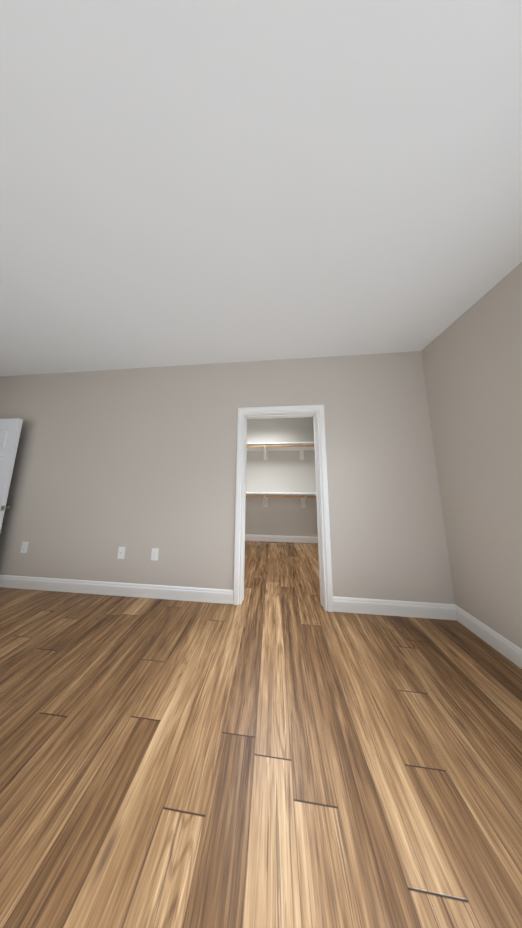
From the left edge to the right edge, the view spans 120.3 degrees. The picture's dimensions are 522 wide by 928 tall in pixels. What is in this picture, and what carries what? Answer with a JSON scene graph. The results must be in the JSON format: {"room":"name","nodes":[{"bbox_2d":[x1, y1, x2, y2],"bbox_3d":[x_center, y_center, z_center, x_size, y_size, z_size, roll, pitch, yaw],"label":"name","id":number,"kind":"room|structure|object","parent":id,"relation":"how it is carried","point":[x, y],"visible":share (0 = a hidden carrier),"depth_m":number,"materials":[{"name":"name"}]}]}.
{"room":"empty bedroom","nodes":[
{"label":"empty bedroom","id":0,"kind":"room"},
{"bbox_2d":[0,351,454,603],"bbox_3d":[-1.026,0.093,1.835,5.715,2.740,0.120,0,-7,5],"label":"wall","id":1,"kind":"structure","parent":0,"point":[138,464],"depth_m":1.75,"materials":[{"name":"beige paint"}]},
{"bbox_2d":[0,418,22,531],"bbox_3d":[-3.482,0.429,1.829,0.834,2.022,0.165,0,-7,5],"label":"door","id":2,"kind":"structure","parent":1,"relation":"in","point":[10,430],"depth_m":1.86,"materials":[{"name":"white paint"}]},
{"bbox_2d":[21,541,28,552],"bbox_3d":[-2.863,1.007,1.812,0.078,0.127,0.008,0,-7,5],"label":"outlet","id":3,"kind":"object","parent":1,"relation":"attached to","point":[24,547],"visible":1,"depth_m":1.81,"materials":[{"name":"white plastic"}]},
{"bbox_2d":[0,575,232,603],"bbox_3d":[-2.087,1.388,1.699,3.610,0.126,0.015,0,-7,5],"label":"baseboard","id":4,"kind":"structure","parent":1,"relation":"attached to","point":[209,595],"depth_m":1.65,"materials":[{"name":"white paint"}]},
{"bbox_2d":[118,547,124,558],"bbox_3d":[-1.592,1.011,1.703,0.078,0.127,0.017,0,-7,5],"label":"outlet","id":5,"kind":"object","parent":1,"relation":"attached to","point":[121,552],"visible":1,"depth_m":1.71,"materials":[{"name":"white plastic"}]},
{"bbox_2d":[151,548,158,560],"bbox_3d":[-1.188,1.010,1.675,0.078,0.127,0.008,0,-7,5],"label":"outlet","id":6,"kind":"object","parent":1,"relation":"attached to","point":[154,554],"visible":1,"depth_m":1.67,"materials":[{"name":"white plastic"}]},
{"bbox_2d":[233,405,333,611],"bbox_3d":[0.222,0.423,1.696,0.867,2.065,0.126,0,-7,5],"label":"door frame","id":7,"kind":"structure","parent":1,"relation":"attached to","point":[283,415],"depth_m":1.68,"materials":[{"name":"white paint"}]},
{"bbox_2d":[333,596,456,620],"bbox_3d":[1.245,1.372,1.428,1.073,0.126,0.015,0,-7,5],"label":"baseboard","id":8,"kind":"structure","parent":1,"relation":"attached to","point":[443,611],"depth_m":1.42,"materials":[{"name":"white paint"}]},
{"bbox_2d":[0,541,521,927],"bbox_3d":[-2.686,1.329,0.702,9.090,0.001,7.120,0,-7,5],"label":"floor","id":9,"kind":"structure","parent":0,"point":[279,747],"depth_m":0.67,"materials":[{"name":"brown wood"}]},
{"bbox_2d":[0,0,521,376],"bbox_3d":[-2.672,-1.441,1.032,9.090,0.100,7.120,0,-7,5],"label":"ceiling","id":10,"kind":"structure","parent":0,"point":[190,182],"depth_m":0.73,"materials":[{"name":"paint"}]},
{"bbox_2d":[245,417,317,536],"bbox_3d":[0.302,0.284,3.381,3.320,2.740,0.120,0,-7,5],"label":"wall","id":11,"kind":"structure","parent":0,"point":[283,471],"depth_m":3.30,"materials":[{"name":"paint"}]},
{"bbox_2d":[246,442,314,459],"bbox_3d":[0.048,-0.266,3.255,2.596,0.319,0.300,0,-7,5],"label":"shelf","id":12,"kind":"object","parent":11,"relation":"attached to","point":[286,446],"visible":0.62,"depth_m":3.28,"materials":[{"name":"white paint"}]},
{"bbox_2d":[246,492,315,507],"bbox_3d":[0.043,0.757,3.133,2.596,0.319,0.300,0,-7,5],"label":"shelf","id":13,"kind":"object","parent":11,"relation":"attached to","point":[303,496],"visible":0.62,"depth_m":3.14,"materials":[{"name":"white paint"}]},
{"bbox_2d":[245,534,317,542],"bbox_3d":[0.050,1.575,3.179,2.600,0.126,0.015,0,-7,5],"label":"baseboard","id":14,"kind":"structure","parent":11,"relation":"attached to","point":[280,538],"depth_m":3.13,"materials":[{"name":"white paint"}]},
{"bbox_2d":[421,262,521,648],"bbox_3d":[1.767,-0.087,0.198,0.120,2.740,6.270,0,-7,5],"label":"wall","id":15,"kind":"structure","parent":0,"point":[472,360],"depth_m":1.20,"materials":[{"name":"beige paint"}]},
{"bbox_2d":[455,605,521,668],"bbox_3d":[1.622,1.107,-0.817,0.015,0.126,4.460,0,-7,5],"label":"baseboard","id":16,"kind":"structure","parent":15,"relation":"attached to","point":[506,648],"depth_m":1.15,"materials":[{"name":"white paint"}]}
]}

